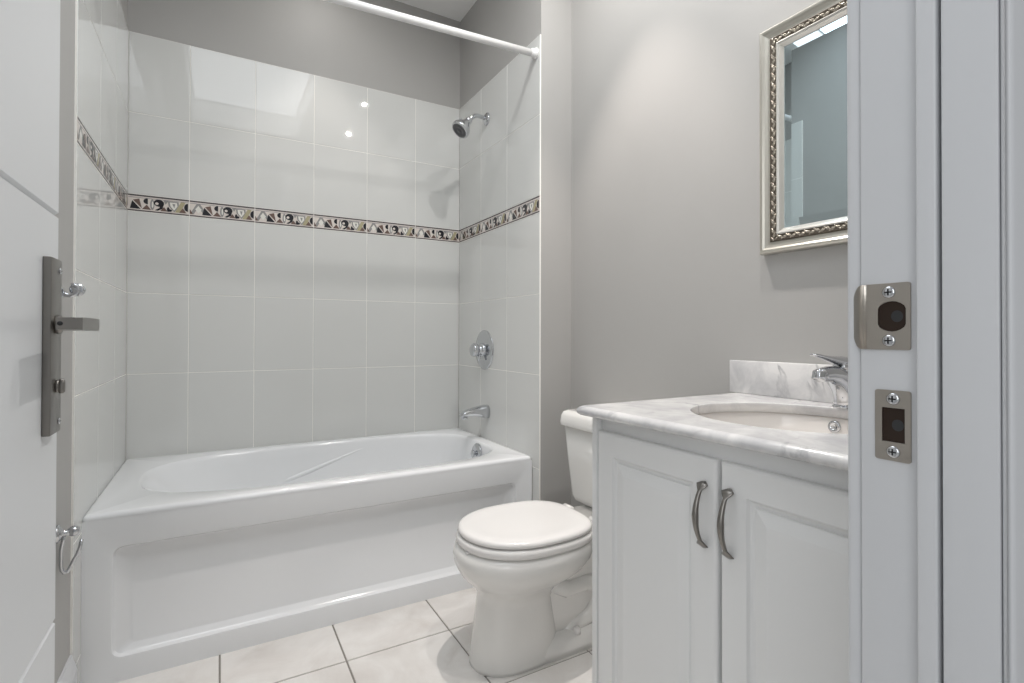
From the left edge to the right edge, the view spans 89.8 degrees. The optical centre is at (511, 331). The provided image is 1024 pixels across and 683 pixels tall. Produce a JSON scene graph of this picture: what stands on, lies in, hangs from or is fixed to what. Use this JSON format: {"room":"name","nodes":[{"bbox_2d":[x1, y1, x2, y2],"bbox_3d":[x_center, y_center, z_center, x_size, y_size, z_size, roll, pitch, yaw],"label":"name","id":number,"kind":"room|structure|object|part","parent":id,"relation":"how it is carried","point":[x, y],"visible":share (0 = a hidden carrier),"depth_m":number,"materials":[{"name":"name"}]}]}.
{"room":"bathroom","nodes":[
{"label":"bathroom","id":0,"kind":"room"},
{"bbox_2d":[53,0,127,682],"bbox_3d":[-1.045,-0.376,1.040,0.100,2.813,2.540,0,0,-30],"label":"wall","id":1,"kind":"structure","parent":0,"point":[65,215],"depth_m":1.33,"materials":[{"name":"grey paint"}]},
{"bbox_2d":[57,655,76,682],"bbox_3d":[-0.800,0.949,0.713,0.016,0.160,1.550,0,0,-30],"label":"baseboard","id":2,"kind":"structure","parent":1,"relation":"attached to","point":[69,673],"depth_m":1.35,"materials":[{"name":"grey paint"}]},
{"bbox_2d":[56,525,83,574],"bbox_3d":[-1.099,0.541,1.276,0.050,0.126,0.044,0,0,-30],"label":"paper holder","id":3,"kind":"object","parent":1,"relation":"attached to","point":[61,534],"visible":0.97,"depth_m":1.27,"materials":[{"name":"silver metal"}]},
{"bbox_3d":[-1.101,0.500,1.275,0.045,0.044,0.044,0,0,-30],"label":"post","id":4,"kind":"part","parent":3,"relation":"part of","materials":[{"name":"silver metal"}]},
{"bbox_2d":[62,283,85,297],"bbox_3d":[-1.097,-0.098,1.280,0.050,0.044,0.040,0,0,-30],"label":"robe hook","id":5,"kind":"object","parent":1,"relation":"attached to","point":[76,289],"visible":0.84,"depth_m":1.28,"materials":[{"name":"silver metal"}]},
{"bbox_2d":[70,0,128,682],"bbox_3d":[-1.406,-0.118,1.778,0.006,2.307,0.885,0,0,-30],"label":"tiled wall","id":6,"kind":"structure","parent":0,"point":[101,29],"depth_m":1.65,"materials":[{"name":"white tile"}]},
{"bbox_2d":[77,116,127,209],"bbox_3d":[-1.404,-0.548,1.782,0.008,0.071,0.883,0,0,-30],"label":"trim","id":7,"kind":"structure","parent":6,"relation":"attached to","point":[84,139],"depth_m":1.66,"materials":[{"name":"multicoloured tile"}]},
{"bbox_2d":[126,0,459,427],"bbox_3d":[-0.920,-0.364,2.630,1.891,2.813,0.100,0,0,-30],"label":"wall","id":8,"kind":"structure","parent":0,"point":[321,38],"depth_m":2.57,"materials":[{"name":"grey paint"}]},
{"bbox_2d":[126,31,458,459],"bbox_3d":[-0.963,-0.339,2.545,1.520,1.852,0.006,0,0,-30],"label":"tiled wall","id":9,"kind":"structure","parent":8,"relation":"attached to","point":[241,334],"depth_m":2.46,"materials":[{"name":"white tile"}]},
{"bbox_2d":[128,193,458,242],"bbox_3d":[-0.962,-0.542,2.546,1.518,0.071,0.008,0,0,-30],"label":"trim","id":10,"kind":"structure","parent":9,"relation":"attached to","point":[136,202],"depth_m":2.46,"materials":[{"name":"multicoloured tile"}]},
{"bbox_2d":[116,587,591,682],"bbox_3d":[0.175,1.054,0.489,3.600,0.050,4.691,0,0,-30],"label":"floor","id":11,"kind":"structure","parent":0,"point":[426,641],"depth_m":1.64,"materials":[{"name":"grey tile"}]},
{"bbox_2d":[80,428,531,682],"bbox_3d":[-0.770,0.789,2.191,1.521,0.501,0.788,0,0,-30],"label":"bathtub","id":12,"kind":"object","parent":11,"relation":"on","point":[187,558],"visible":0.95,"depth_m":1.79,"materials":[{"name":"white ceramic"}]},
{"bbox_3d":[-0.181,0.598,2.512,0.039,0.096,0.096,0,0,-30],"label":"overflow plate","id":13,"kind":"part","parent":12,"relation":"part of","materials":[{"name":"silver metal"}]},
{"bbox_2d":[453,409,591,677],"bbox_3d":[0.143,0.672,1.735,0.709,0.733,0.461,0,0,-30],"label":"toilet","id":14,"kind":"object","parent":11,"relation":"on","point":[528,564],"visible":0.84,"depth_m":1.58,"materials":[{"name":"white glazed porcelain"}]},
{"bbox_3d":[0.035,0.651,1.674,0.440,0.028,0.364,0,0,-30],"label":"seat","id":15,"kind":"part","parent":14,"relation":"part of","materials":[{"name":"white plastic"}]},
{"bbox_3d":[0.036,0.624,1.674,0.428,0.021,0.358,0,0,-30],"label":"lid","id":16,"kind":"part","parent":14,"relation":"part of","materials":[{"name":"white plastic"}]},
{"bbox_3d":[0.370,0.336,1.866,0.187,0.059,0.461,0,0,-30],"label":"tank lid","id":17,"kind":"part","parent":14,"relation":"part of","materials":[{"name":"white ceramic"}]},
{"bbox_3d":[0.372,0.511,1.866,0.164,0.291,0.438,0,0,-30],"label":"tank","id":18,"kind":"part","parent":14,"relation":"part of","materials":[{"name":"white ceramic"}]},
{"bbox_2d":[592,417,848,682],"bbox_3d":[0.594,0.619,1.050,0.580,0.830,0.719,0,0,-30],"label":"vanity cabinet","id":19,"kind":"object","parent":11,"relation":"on","point":[712,562],"visible":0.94,"depth_m":0.94,"materials":[{"name":"white paint"}]},
{"bbox_3d":[0.293,0.581,1.077,0.019,0.694,0.336,0,0,-30],"label":"door","id":20,"kind":"part","parent":19,"relation":"part of","materials":[{"name":"white paint"}]},
{"bbox_3d":[0.345,0.338,0.940,0.025,0.122,0.032,0,-1,42],"label":"handle","id":21,"kind":"part","parent":19,"relation":"part of","materials":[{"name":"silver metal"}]},
{"bbox_2d":[577,393,847,470],"bbox_3d":[0.595,0.190,1.066,0.600,0.023,0.741,0,0,-30],"label":"countertop","id":22,"kind":"structure","parent":19,"relation":"on","point":[680,416],"depth_m":1.03,"materials":[{"name":"stone"}]},
{"bbox_2d":[700,411,847,433],"bbox_3d":[0.596,0.274,1.088,0.420,0.145,0.452,0,0,-30],"label":"sink","id":23,"kind":"object","parent":22,"relation":"in","point":[773,420],"visible":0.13,"depth_m":1.27,"materials":[{"name":"white ceramic"}]},
{"bbox_2d":[810,353,847,408],"bbox_3d":[0.739,0.115,1.182,0.166,0.130,0.058,0,0,-30],"label":"faucet","id":24,"kind":"object","parent":22,"relation":"on","point":[836,375],"visible":0.72,"depth_m":1.17,"materials":[{"name":"silver metal"}]},
{"bbox_3d":[0.734,0.071,1.180,0.155,0.042,0.049,0,0,-30],"label":"lever","id":25,"kind":"part","parent":24,"relation":"part of","materials":[{"name":"silver metal"}]},
{"bbox_3d":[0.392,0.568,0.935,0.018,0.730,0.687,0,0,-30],"label":"rail","id":26,"kind":"part","parent":19,"relation":"part of","materials":[{"name":"white paint"}]},
{"bbox_3d":[0.372,0.337,0.892,0.025,0.122,0.032,0,-1,42],"label":"handle","id":27,"kind":"part","parent":19,"relation":"part of","materials":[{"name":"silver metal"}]},
{"bbox_3d":[0.463,0.579,0.778,0.019,0.694,0.336,0,0,-30],"label":"door","id":28,"kind":"part","parent":19,"relation":"part of","materials":[{"name":"white paint"}]},
{"bbox_2d":[395,0,476,21],"bbox_3d":[-0.288,-1.817,1.538,1.891,0.080,2.640,0,0,-30],"label":"ceiling","id":29,"kind":"structure","parent":0,"point":[456,10],"depth_m":2.80,"materials":[{"name":"white paint"}]},
{"bbox_2d":[459,34,540,499],"bbox_3d":[-0.090,-0.110,2.551,0.006,2.307,0.846,0,0,-30],"label":"tiled wall","id":30,"kind":"structure","parent":0,"point":[500,160],"depth_m":2.45,"materials":[{"name":"white tile"}]},
{"bbox_2d":[323,0,538,59],"bbox_3d":[-0.565,-1.179,1.855,1.521,0.089,0.048,0,0,-28],"label":"shower rod","id":31,"kind":"object","parent":30,"relation":"attached to","point":[533,53],"visible":1,"depth_m":1.99,"materials":[{"name":"white metal"}]},
{"bbox_2d":[452,113,489,137],"bbox_3d":[-0.204,-1.035,2.559,0.194,0.158,0.097,0,0,-30],"label":"shower fixture","id":32,"kind":"object","parent":30,"relation":"attached to","point":[461,128],"visible":1,"depth_m":2.53,"materials":[{"name":"silver metal"}]},
{"bbox_3d":[-0.174,-1.072,2.591,0.106,0.051,0.025,0,-1,-36],"label":"arm","id":33,"kind":"part","parent":32,"relation":"part of","materials":[{"name":"silver metal"}]},
{"bbox_2d":[459,404,489,419],"bbox_3d":[-0.190,0.406,2.565,0.147,0.069,0.066,0,0,-30],"label":"tub spout","id":34,"kind":"object","parent":30,"relation":"attached to","point":[483,411],"visible":1,"depth_m":2.55,"materials":[{"name":"silver metal"}]},
{"bbox_2d":[470,330,493,369],"bbox_3d":[-0.173,0.096,2.611,0.077,0.202,0.202,0,0,-30],"label":"shower valve","id":35,"kind":"object","parent":30,"relation":"attached to","point":[483,349],"visible":1,"depth_m":2.59,"materials":[{"name":"silver metal"}]},
{"bbox_3d":[-0.183,0.107,2.606,0.055,0.091,0.068,0,0,-30],"label":"handle","id":36,"kind":"part","parent":35,"relation":"part of","materials":[{"name":"silver metal"}]},
{"bbox_2d":[459,195,539,242],"bbox_3d":[-0.090,-0.540,2.553,0.008,0.071,0.844,0,0,-30],"label":"trim","id":37,"kind":"structure","parent":30,"relation":"attached to","point":[532,206],"depth_m":2.47,"materials":[{"name":"multicoloured tile"}]},
{"bbox_2d":[460,0,571,504],"bbox_3d":[-0.019,-0.362,2.596,0.159,2.813,0.852,0,0,-30],"label":"wall","id":38,"kind":"structure","parent":0,"point":[518,22],"depth_m":2.23,"materials":[{"name":"grey paint"}]},
{"bbox_2d":[571,0,847,506],"bbox_3d":[0.511,-0.366,1.927,0.100,2.813,2.540,0,0,-30],"label":"wall","id":39,"kind":"structure","parent":0,"point":[672,284],"depth_m":1.75,"materials":[{"name":"grey paint"}]},
{"bbox_2d":[730,360,833,402],"bbox_3d":[0.845,0.132,1.215,0.020,0.095,0.752,0,0,-30],"label":"backsplash","id":40,"kind":"structure","parent":39,"relation":"attached to","point":[765,378],"depth_m":1.40,"materials":[{"name":"stone"}]},
{"bbox_2d":[760,0,847,255],"bbox_3d":[0.846,-0.530,1.214,0.024,0.628,0.562,0,0,-30],"label":"wall mirror","id":41,"kind":"object","parent":39,"relation":"attached to","point":[804,200],"visible":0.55,"depth_m":1.35,"materials":[{"name":"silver metal"}]},
{"bbox_2d":[784,15,847,227],"bbox_3d":[0.852,-0.530,1.217,0.007,0.502,0.436,0,0,-30],"label":"mirror glass","id":42,"kind":"object","parent":41,"relation":"attached to","point":[815,55],"depth_m":1.33,"materials":[{"name":"grey"}]},
{"bbox_3d":[0.338,-0.378,0.422,3.491,2.813,0.097,0,0,-30],"label":"wall","id":43,"kind":"structure","parent":0,"visible":0},
{"bbox_2d":[0,0,98,682],"bbox_3d":[-0.480,-0.201,0.446,0.097,2.433,0.749,0,0,-30],"label":"door","id":44,"kind":"structure","parent":43,"relation":"in","point":[32,322],"depth_m":0.65,"materials":[{"name":"white paint"}]},
{"bbox_3d":[-0.647,0.021,0.722,0.010,0.246,0.054,0,0,-30],"label":"handle plate","id":45,"kind":"part","parent":44,"relation":"part of","materials":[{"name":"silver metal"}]},
{"bbox_3d":[-0.594,-0.009,0.690,0.050,0.026,0.130,0,0,-30],"label":"lever","id":46,"kind":"part","parent":44,"relation":"part of","materials":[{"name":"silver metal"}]},
{"bbox_2d":[847,0,861,682],"bbox_3d":[0.341,-0.203,0.487,0.065,2.464,0.014,0,0,-30],"label":"trim","id":47,"kind":"structure","parent":43,"relation":"attached to","point":[853,6],"depth_m":0.47,"materials":[{"name":"grey paint"}]},
{"bbox_2d":[854,282,910,349],"bbox_3d":[0.320,-0.013,0.448,0.006,0.057,0.047,0,0,-23],"label":"strike plate","id":48,"kind":"object","parent":43,"relation":"attached to","point":[882,312],"visible":1,"depth_m":0.44,"materials":[{"name":"silver metal"}]},
{"bbox_2d":[875,389,911,463],"bbox_3d":[0.324,0.081,0.437,0.004,0.060,0.027,0,0,-30],"label":"strike plate","id":49,"kind":"object","parent":43,"relation":"attached to","point":[893,408],"visible":1,"depth_m":0.44,"materials":[{"name":"silver metal"}]},
{"bbox_2d":[860,0,1002,682],"bbox_3d":[0.013,-0.213,0.236,0.786,2.480,0.097,0,0,-30],"label":"trim","id":50,"kind":"structure","parent":43,"relation":"attached to","point":[930,82],"depth_m":0.41,"materials":[{"name":"grey paint"}]},
{"bbox_2d":[1000,0,1023,682],"bbox_3d":[0.392,-0.203,0.391,0.084,2.464,0.008,0,0,-30],"label":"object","id":51,"kind":"structure","parent":43,"relation":"attached to","point":[1011,11],"depth_m":0.37,"materials":[{"name":"grey paint"}]}
]}

